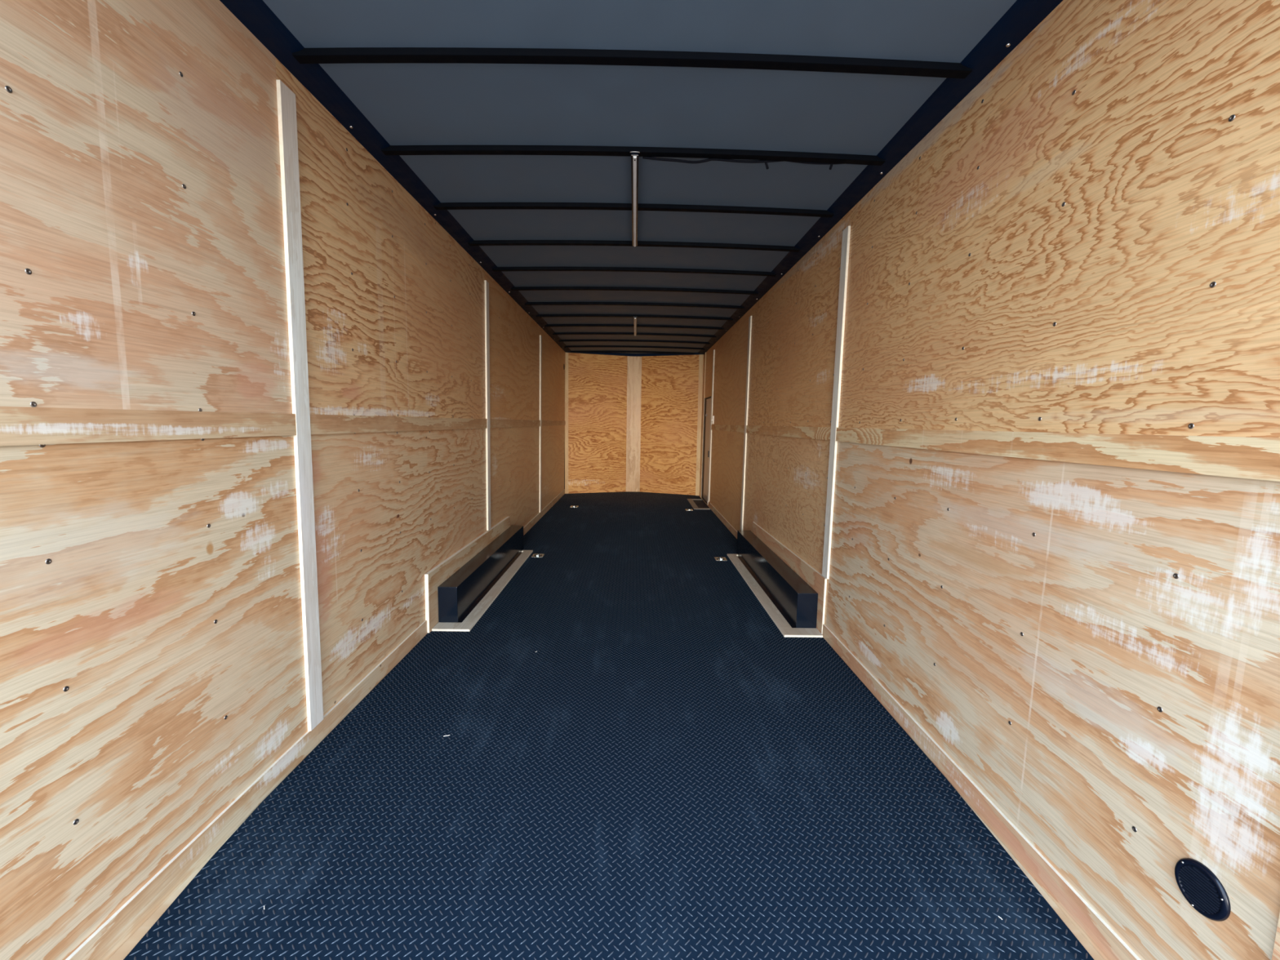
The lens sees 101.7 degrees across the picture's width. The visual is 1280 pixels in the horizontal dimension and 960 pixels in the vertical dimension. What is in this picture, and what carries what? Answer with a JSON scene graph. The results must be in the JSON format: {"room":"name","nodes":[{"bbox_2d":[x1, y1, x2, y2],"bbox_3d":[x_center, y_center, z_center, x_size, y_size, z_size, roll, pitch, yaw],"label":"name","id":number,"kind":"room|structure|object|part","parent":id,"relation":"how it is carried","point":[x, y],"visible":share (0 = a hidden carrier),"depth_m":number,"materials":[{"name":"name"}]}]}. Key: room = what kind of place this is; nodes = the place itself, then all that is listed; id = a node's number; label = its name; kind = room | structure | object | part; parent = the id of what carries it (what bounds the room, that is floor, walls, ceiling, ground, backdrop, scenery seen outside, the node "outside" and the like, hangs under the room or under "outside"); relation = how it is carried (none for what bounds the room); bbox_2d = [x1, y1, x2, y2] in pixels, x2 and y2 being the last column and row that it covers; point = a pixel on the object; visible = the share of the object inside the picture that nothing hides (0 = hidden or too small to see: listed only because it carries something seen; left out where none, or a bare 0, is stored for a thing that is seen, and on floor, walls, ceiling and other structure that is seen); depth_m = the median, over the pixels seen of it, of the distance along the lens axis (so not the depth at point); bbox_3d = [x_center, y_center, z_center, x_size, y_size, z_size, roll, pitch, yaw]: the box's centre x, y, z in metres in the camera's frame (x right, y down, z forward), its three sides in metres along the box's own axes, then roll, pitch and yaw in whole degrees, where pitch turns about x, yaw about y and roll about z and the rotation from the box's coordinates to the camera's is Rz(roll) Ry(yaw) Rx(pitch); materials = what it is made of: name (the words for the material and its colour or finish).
{"room":"cargo space","nodes":[
{"label":"cargo space","id":0,"kind":"room"},
{"bbox_2d":[0,0,565,959],"bbox_3d":[-1.302,-0.516,4.895,0.073,2.590,9.270,1,6,-1],"label":"wall","id":1,"kind":"structure","parent":0,"point":[152,655],"depth_m":1.43,"materials":[{"name":"wood"}]},
{"bbox_3d":[-1.229,-0.717,1.013,0.021,1.250,1.593,1,6,-1],"label":"plywood panel","id":2,"kind":"part","parent":1,"relation":"part of","materials":[{"name":"beige wood"}]},
{"bbox_2d":[0,406,296,445],"bbox_3d":[-1.233,-0.112,1.078,0.012,0.076,1.593,1,6,-1],"label":"trim","id":3,"kind":"structure","parent":1,"relation":"attached to","point":[19,425],"depth_m":1.25,"materials":[{"name":"beige wood"}]},
{"bbox_3d":[-1.258,0.522,1.149,0.021,1.238,1.593,1,6,-1],"label":"plywood panel","id":4,"kind":"part","parent":1,"relation":"part of","materials":[{"name":"beige wood"}]},
{"bbox_2d":[275,80,323,730],"bbox_3d":[-1.240,-0.194,1.911,0.033,2.318,0.080,1,6,-1],"label":"trim","id":5,"kind":"structure","parent":1,"relation":"attached to","point":[286,104],"depth_m":1.89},
{"bbox_2d":[65,488,564,959],"bbox_3d":[-1.300,0.693,4.852,0.010,0.088,8.920,1,6,-1],"label":"baseboard","id":6,"kind":"structure","parent":1,"relation":"attached to","point":[122,924],"depth_m":1.57,"materials":[{"name":"beige wood"}]},
{"bbox_3d":[-1.249,-0.937,3.018,0.021,1.250,2.438,1,6,-1],"label":"plywood panel","id":7,"kind":"part","parent":1,"relation":"part of","materials":[{"name":"beige wood"}]},
{"bbox_2d":[219,0,571,351],"bbox_3d":[-1.193,-1.745,4.595,0.118,0.049,8.940,1,6,-1],"label":"trim","id":8,"kind":"structure","parent":1,"relation":"attached to","point":[255,15],"depth_m":2.10,"materials":[{"name":"black metal"}]},
{"bbox_2d":[310,414,487,434],"bbox_3d":[-1.253,-0.337,3.122,0.012,0.076,2.355,1,6,-1],"label":"trim","id":9,"kind":"structure","parent":1,"relation":"attached to","point":[319,424],"depth_m":2.52,"materials":[{"name":"beige wood"}]},
{"bbox_3d":[-1.279,0.301,3.154,0.021,1.238,2.438,1,6,-1],"label":"plywood panel","id":10,"kind":"part","parent":1,"relation":"part of","materials":[{"name":"beige wood"}]},
{"bbox_2d":[424,515,510,632],"bbox_3d":[-1.283,0.628,4.126,0.025,0.362,2.043,1,6,-1],"label":"trim","id":11,"kind":"structure","parent":1,"relation":"attached to","point":[436,576],"depth_m":3.44,"materials":[{"name":"beige wood"}]},
{"bbox_2d":[484,280,490,530],"bbox_3d":[-1.262,-0.591,4.319,0.031,2.035,0.080,1,6,-1],"label":"trim","id":12,"kind":"structure","parent":1,"relation":"attached to","point":[486,283],"depth_m":4.30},
{"bbox_3d":[-1.274,-1.204,5.443,0.021,1.250,2.438,1,6,-1],"label":"plywood panel","id":13,"kind":"part","parent":1,"relation":"part of","materials":[{"name":"beige wood"}]},
{"bbox_3d":[-1.304,0.034,5.579,0.021,1.238,2.438,1,6,-1],"label":"plywood panel","id":14,"kind":"part","parent":1,"relation":"part of","materials":[{"name":"beige wood"}]},
{"bbox_2d":[489,418,540,427],"bbox_3d":[-1.278,-0.604,5.547,0.012,0.076,2.355,1,6,-1],"label":"trim","id":15,"kind":"structure","parent":1,"relation":"attached to","point":[494,423],"depth_m":5.17,"materials":[{"name":"brown wood"}]},
{"bbox_2d":[539,335,542,512],"bbox_3d":[-1.290,-0.707,6.763,0.033,2.278,0.080,1,6,-1],"label":"trim","id":16,"kind":"structure","parent":1,"relation":"attached to","point":[540,336],"depth_m":6.73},
{"bbox_3d":[-1.298,-1.471,7.871,0.021,1.250,2.443,1,6,-1],"label":"plywood panel","id":17,"kind":"part","parent":1,"relation":"part of","materials":[{"name":"brown wood"}]},
{"bbox_3d":[-1.328,-0.233,8.007,0.021,1.238,2.443,1,6,-1],"label":"plywood panel","id":18,"kind":"part","parent":1,"relation":"part of","materials":[{"name":"brown wood"}]},
{"bbox_2d":[542,420,565,426],"bbox_3d":[-1.303,-0.871,7.980,0.012,0.076,2.360,1,6,-1],"label":"trim","id":19,"kind":"structure","parent":1,"relation":"attached to","point":[544,423],"depth_m":7.75,"materials":[{"name":"brown wood"}]},
{"bbox_2d":[107,491,1104,959],"bbox_3d":[-0.104,0.754,5.077,2.449,0.061,9.330,1,6,-1],"label":"floor","id":20,"kind":"structure","parent":0,"point":[669,773],"depth_m":1.72,"materials":[{"name":"rubber"}]},
{"bbox_2d":[431,525,533,631],"bbox_3d":[-1.158,0.686,4.176,0.228,0.241,2.065,1,6,-1],"label":"wheel well","id":21,"kind":"object","parent":20,"relation":"on","point":[465,596],"visible":1,"depth_m":3.69,"materials":[{"name":"black metal"}]},
{"bbox_2d":[531,553,544,557],"bbox_3d":[-0.974,0.719,4.971,0.108,0.015,0.125,1,6,-1],"label":"ring","id":22,"kind":"object","parent":20,"relation":"on","point":[536,555],"visible":1,"depth_m":4.95,"materials":[{"name":"metal"}]},
{"bbox_2d":[687,498,710,509],"bbox_3d":[0.927,0.380,8.321,0.250,0.008,1.040,1,6,-1],"label":"frame","id":23,"kind":"object","parent":20,"relation":"on","point":[696,504],"visible":1,"depth_m":8.26,"materials":[{"name":"metal"}]},
{"bbox_2d":[714,556,727,560],"bbox_3d":[0.767,0.748,4.949,0.108,0.015,0.125,1,6,-1],"label":"ring","id":24,"kind":"object","parent":20,"relation":"on","point":[715,557],"visible":1,"depth_m":4.95,"materials":[{"name":"metal"}]},
{"bbox_2d":[727,530,822,637],"bbox_3d":[0.982,0.724,4.149,0.235,0.236,2.030,1,6,-1],"label":"wheel well","id":25,"kind":"object","parent":20,"relation":"on","point":[789,601],"visible":1,"depth_m":3.68,"materials":[{"name":"black metal"}]},
{"bbox_2d":[568,352,703,496],"bbox_3d":[-0.130,-0.995,9.416,2.528,2.590,0.559,1,6,-1],"label":"wall","id":26,"kind":"structure","parent":0,"point":[597,383],"depth_m":9.36,"materials":[{"name":"brown wood"}]},
{"bbox_2d":[564,352,568,493],"bbox_3d":[-1.290,-0.986,9.157,0.061,2.474,0.012,-1,7,-18],"label":"trim","id":27,"kind":"structure","parent":26,"relation":"attached to","point":[566,353],"depth_m":9.15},
{"bbox_3d":[-0.785,-1.003,9.360,1.147,2.490,0.010,-1,7,-21],"label":"plywood panel","id":28,"kind":"part","parent":26,"relation":"part of","materials":[{"name":"brown wood"}]},
{"bbox_2d":[626,355,641,492],"bbox_3d":[-0.116,-1.017,9.549,0.260,2.484,0.016,1,6,-1],"label":"trim","id":29,"kind":"structure","parent":26,"relation":"attached to","point":[633,363],"depth_m":9.54,"materials":[{"name":"beige wood"}]},
{"bbox_2d":[565,351,702,356],"bbox_3d":[-0.092,-2.230,9.187,2.406,0.041,0.463,1,6,-1],"label":"trim","id":30,"kind":"structure","parent":26,"relation":"attached to","point":[605,353],"depth_m":9.24,"materials":[{"name":"metal"}]},
{"bbox_3d":[0.556,-0.983,9.361,1.157,2.490,0.010,3,7,21],"label":"plywood panel","id":31,"kind":"part","parent":26,"relation":"part of","materials":[{"name":"brown wood"}]},
{"bbox_2d":[695,354,703,495],"bbox_3d":[1.044,-0.951,9.157,0.072,2.474,0.012,3,7,17],"label":"trim","id":32,"kind":"structure","parent":26,"relation":"attached to","point":[701,356],"depth_m":9.15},
{"bbox_2d":[262,0,1017,353],"bbox_3d":[-0.042,-1.772,4.820,2.380,0.040,9.370,1,6,-1],"label":"ceiling","id":33,"kind":"structure","parent":0,"point":[408,104],"depth_m":2.09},
{"bbox_2d":[292,47,972,79],"bbox_3d":[-0.017,-1.414,1.758,2.270,0.041,0.042,1,6,-1],"label":"roof beam","id":34,"kind":"structure","parent":33,"relation":"attached to","point":[332,55],"depth_m":1.75,"materials":[{"name":"metal"}]},
{"bbox_2d":[570,351,694,354],"bbox_3d":[-0.091,-2.214,9.034,2.270,0.041,0.042,1,6,-1],"label":"roof beam","id":35,"kind":"structure","parent":33,"relation":"attached to","point":[680,353],"depth_m":9.02,"materials":[{"name":"metal"}]},
{"bbox_2d":[381,145,885,165],"bbox_3d":[-0.023,-1.480,2.364,2.270,0.041,0.042,1,6,-1],"label":"roof beam","id":36,"kind":"structure","parent":33,"relation":"attached to","point":[578,150],"depth_m":2.35,"materials":[{"name":"metal"}]},
{"bbox_2d":[642,156,841,169],"bbox_3d":[0.542,-1.459,2.402,1.061,0.043,0.020,1,6,-1],"label":"cable","id":37,"kind":"object","parent":36,"relation":"hanging from","point":[766,162],"visible":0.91,"depth_m":2.40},
{"bbox_2d":[433,202,834,217],"bbox_3d":[-0.029,-1.547,2.970,2.270,0.041,0.042,1,6,-1],"label":"roof beam","id":38,"kind":"structure","parent":33,"relation":"attached to","point":[442,206],"depth_m":2.96,"materials":[{"name":"metal"}]},
{"bbox_2d":[467,240,799,252],"bbox_3d":[-0.035,-1.614,3.577,2.270,0.041,0.042,1,6,-1],"label":"roof beam","id":39,"kind":"structure","parent":33,"relation":"attached to","point":[476,242],"depth_m":3.56,"materials":[{"name":"metal"}]},
{"bbox_2d":[492,266,776,276],"bbox_3d":[-0.042,-1.681,4.183,2.270,0.041,0.042,1,6,-1],"label":"roof beam","id":40,"kind":"structure","parent":33,"relation":"attached to","point":[498,268],"depth_m":4.17,"materials":[{"name":"metal"}]},
{"bbox_2d":[510,286,758,294],"bbox_3d":[-0.048,-1.747,4.789,2.270,0.041,0.042,1,6,-1],"label":"roof beam","id":41,"kind":"structure","parent":33,"relation":"attached to","point":[516,288],"depth_m":4.77,"materials":[{"name":"metal"}]},
{"bbox_2d":[535,314,733,320],"bbox_3d":[-0.060,-1.881,6.002,2.270,0.041,0.042,1,6,-1],"label":"roof beam","id":42,"kind":"structure","parent":33,"relation":"attached to","point":[539,315],"depth_m":5.98,"materials":[{"name":"metal"}]},
{"bbox_2d":[544,324,724,329],"bbox_3d":[-0.066,-1.947,6.608,2.270,0.041,0.042,1,6,-1],"label":"roof beam","id":43,"kind":"structure","parent":33,"relation":"attached to","point":[548,325],"depth_m":6.59,"materials":[{"name":"metal"}]},
{"bbox_2d":[564,345,704,350],"bbox_3d":[-0.085,-2.147,8.427,2.270,0.041,0.042,1,6,-1],"label":"roof beam","id":44,"kind":"structure","parent":33,"relation":"attached to","point":[569,346],"depth_m":8.41,"materials":[{"name":"metal"}]},
{"bbox_2d":[524,302,744,309],"bbox_3d":[-0.054,-1.814,5.396,2.270,0.041,0.042,1,6,-1],"label":"roof beam","id":45,"kind":"structure","parent":33,"relation":"attached to","point":[528,303],"depth_m":5.38,"materials":[{"name":"metal"}]},
{"bbox_2d":[552,332,716,337],"bbox_3d":[-0.073,-2.014,7.215,2.270,0.041,0.042,1,6,-1],"label":"roof beam","id":46,"kind":"structure","parent":33,"relation":"attached to","point":[562,333],"depth_m":7.20,"materials":[{"name":"metal"}]},
{"bbox_2d":[559,339,710,344],"bbox_3d":[-0.079,-2.081,7.821,2.270,0.041,0.042,1,6,-1],"label":"roof beam","id":47,"kind":"structure","parent":33,"relation":"attached to","point":[561,340],"depth_m":7.80,"materials":[{"name":"metal"}]},
{"bbox_2d":[630,151,639,246],"bbox_3d":[-0.029,-1.528,2.939,0.044,0.026,1.222,1,6,-1],"label":"recessed light","id":48,"kind":"object","parent":33,"relation":"in","point":[634,154],"visible":1,"depth_m":2.73,"materials":[{"name":"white plastic"}]},
{"bbox_2d":[632,155,636,246],"bbox_3d":[-0.029,-1.524,2.947,0.017,0.008,1.196,1,6,-1],"label":"diffuser","id":49,"kind":"object","parent":48,"relation":"attached to","point":[634,157],"depth_m":2.82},
{"bbox_2d":[633,316,636,336],"bbox_3d":[-0.060,-1.929,6.587,0.044,0.026,1.242,1,6,-1],"label":"recessed light","id":50,"kind":"object","parent":33,"relation":"in","point":[634,317],"visible":1,"depth_m":6.42,"materials":[{"name":"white plastic"}]},
{"bbox_2d":[634,318,635,336],"bbox_3d":[-0.061,-1.925,6.595,0.017,0.008,1.216,1,6,-1],"label":"diffuser","id":51,"kind":"object","parent":50,"relation":"attached to","point":[634,318],"depth_m":6.54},
{"bbox_2d":[699,0,1279,959],"bbox_3d":[1.152,-0.482,4.924,0.063,2.590,9.270,1,6,-1],"label":"wall","id":52,"kind":"structure","parent":0,"point":[1087,241],"depth_m":1.38,"materials":[{"name":"wood"}]},
{"bbox_2d":[700,352,706,497],"bbox_3d":[1.080,-0.925,8.924,0.024,2.474,0.060,1,6,-1],"label":"trim","id":53,"kind":"structure","parent":52,"relation":"attached to","point":[705,353],"depth_m":8.90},
{"bbox_2d":[701,395,711,502],"bbox_3d":[1.080,-0.494,8.507,0.031,1.700,0.802,1,6,-1],"label":"door","id":54,"kind":"structure","parent":52,"relation":"in","point":[707,410],"depth_m":8.49,"materials":[{"name":"wood"}]},
{"bbox_3d":[1.076,-0.536,8.887,0.014,1.700,0.038,1,6,-1],"label":"frame","id":55,"kind":"part","parent":54,"relation":"part of","materials":[{"name":"wood"}]},
{"bbox_3d":[1.065,0.280,8.483,0.002,0.085,0.520,1,6,-1],"label":"kick plate","id":56,"kind":"part","parent":54,"relation":"part of","materials":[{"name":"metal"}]},
{"bbox_3d":[1.084,-0.450,8.115,0.014,1.698,0.013,1,6,-1],"label":"frame","id":57,"kind":"part","parent":54,"relation":"part of","materials":[{"name":"white metal"}]},
{"bbox_3d":[1.095,-0.885,8.551,0.023,2.490,1.268,1,6,-1],"label":"plywood panel","id":58,"kind":"part","parent":52,"relation":"part of","materials":[{"name":"brown wood"}]},
{"bbox_2d":[707,349,715,501],"bbox_3d":[1.089,-0.813,7.960,0.025,2.298,0.080,1,6,-1],"label":"trim","id":59,"kind":"structure","parent":52,"relation":"attached to","point":[713,349],"depth_m":7.94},
{"bbox_3d":[1.101,-0.058,6.753,0.016,1.238,2.483,1,6,-1],"label":"plywood panel","id":60,"kind":"part","parent":52,"relation":"part of","materials":[{"name":"beige wood"}]},
{"bbox_2d":[711,424,744,432],"bbox_3d":[1.103,-0.672,6.723,0.011,0.078,2.400,1,6,-1],"label":"trim","id":61,"kind":"structure","parent":52,"relation":"attached to","point":[740,428],"depth_m":6.44,"materials":[{"name":"brown wood"}]},
{"bbox_3d":[1.126,-1.296,6.617,0.016,1.250,2.483,1,6,-1],"label":"plywood panel","id":62,"kind":"part","parent":52,"relation":"part of","materials":[{"name":"brown wood"}]},
{"bbox_2d":[740,315,751,530],"bbox_3d":[1.114,-0.541,5.487,0.025,2.298,0.080,1,6,-1],"label":"trim","id":63,"kind":"structure","parent":52,"relation":"attached to","point":[750,317],"depth_m":5.46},
{"bbox_3d":[1.126,0.211,4.303,0.016,1.238,2.443,1,6,-1],"label":"plywood panel","id":64,"kind":"part","parent":52,"relation":"part of","materials":[{"name":"beige wood"}]},
{"bbox_2d":[746,425,831,440],"bbox_3d":[1.128,-0.403,4.273,0.011,0.078,2.360,1,6,-1],"label":"trim","id":65,"kind":"structure","parent":52,"relation":"attached to","point":[812,433],"depth_m":3.81,"materials":[{"name":"brown wood"}]},
{"bbox_2d":[751,521,826,635],"bbox_3d":[1.108,0.667,4.125,0.014,0.357,1.939,1,6,-1],"label":"trim","id":66,"kind":"structure","parent":52,"relation":"attached to","point":[808,574],"depth_m":3.57,"materials":[{"name":"beige wood"}]},
{"bbox_3d":[1.151,-1.027,4.167,0.016,1.250,2.443,1,6,-1],"label":"plywood panel","id":67,"kind":"part","parent":52,"relation":"part of","materials":[{"name":"beige wood"}]},
{"bbox_2d":[822,226,850,578],"bbox_3d":[1.142,-0.414,3.040,0.023,2.015,0.080,1,6,-1],"label":"trim","id":68,"kind":"structure","parent":52,"relation":"attached to","point":[846,232],"depth_m":3.02,"materials":[{"name":"white metal"}]},
{"bbox_2d":[697,0,1062,354],"bbox_3d":[1.101,-1.713,4.622,0.118,0.049,8.940,1,6,-1],"label":"trim","id":69,"kind":"structure","parent":52,"relation":"attached to","point":[1023,16],"depth_m":2.04,"materials":[{"name":"black metal"}]},
{"bbox_2d":[709,502,1140,959],"bbox_3d":[1.106,0.801,4.224,0.009,0.082,7.600,1,6,-1],"label":"baseboard","id":70,"kind":"structure","parent":52,"relation":"attached to","point":[1100,935],"depth_m":1.62,"materials":[{"name":"beige wood"}]},
{"bbox_3d":[1.152,0.494,1.736,0.016,1.238,2.718,1,6,-1],"label":"plywood panel","id":71,"kind":"part","parent":52,"relation":"part of","materials":[{"name":"beige wood"}]},
{"bbox_2d":[835,427,1279,481],"bbox_3d":[1.154,-0.116,1.666,0.011,0.078,2.713,1,6,-1],"label":"trim","id":72,"kind":"structure","parent":52,"relation":"attached to","point":[1251,458],"depth_m":1.27,"materials":[{"name":"beige wood"}]},
{"bbox_3d":[1.178,-0.745,1.600,0.016,1.250,2.718,1,6,-1],"label":"plywood panel","id":73,"kind":"part","parent":52,"relation":"part of","materials":[{"name":"beige wood"}]},
{"bbox_2d":[1174,857,1231,921],"bbox_3d":[1.144,0.835,1.064,0.010,0.102,0.102,1,6,-1],"label":"air vent","id":74,"kind":"object","parent":52,"relation":"in","point":[1198,885],"visible":1,"depth_m":1.06,"materials":[{"name":"black plastic"}]},
{"bbox_2d":[1178,865,1221,914],"bbox_3d":[1.145,0.835,1.064,0.008,0.078,0.078,1,6,-1],"label":"grille","id":75,"kind":"object","parent":74,"relation":"attached to","point":[1198,885],"depth_m":1.06,"materials":[{"name":"black plastic"}]},
{"bbox_2d":[1271,913,1279,959],"bbox_3d":[1.164,-0.050,0.798,0.022,2.348,0.083,1,6,-1],"label":"trim","id":76,"kind":"structure","parent":52,"relation":"attached to","point":[1276,953],"depth_m":0.93,"materials":[{"name":"beige wood"}]}
]}

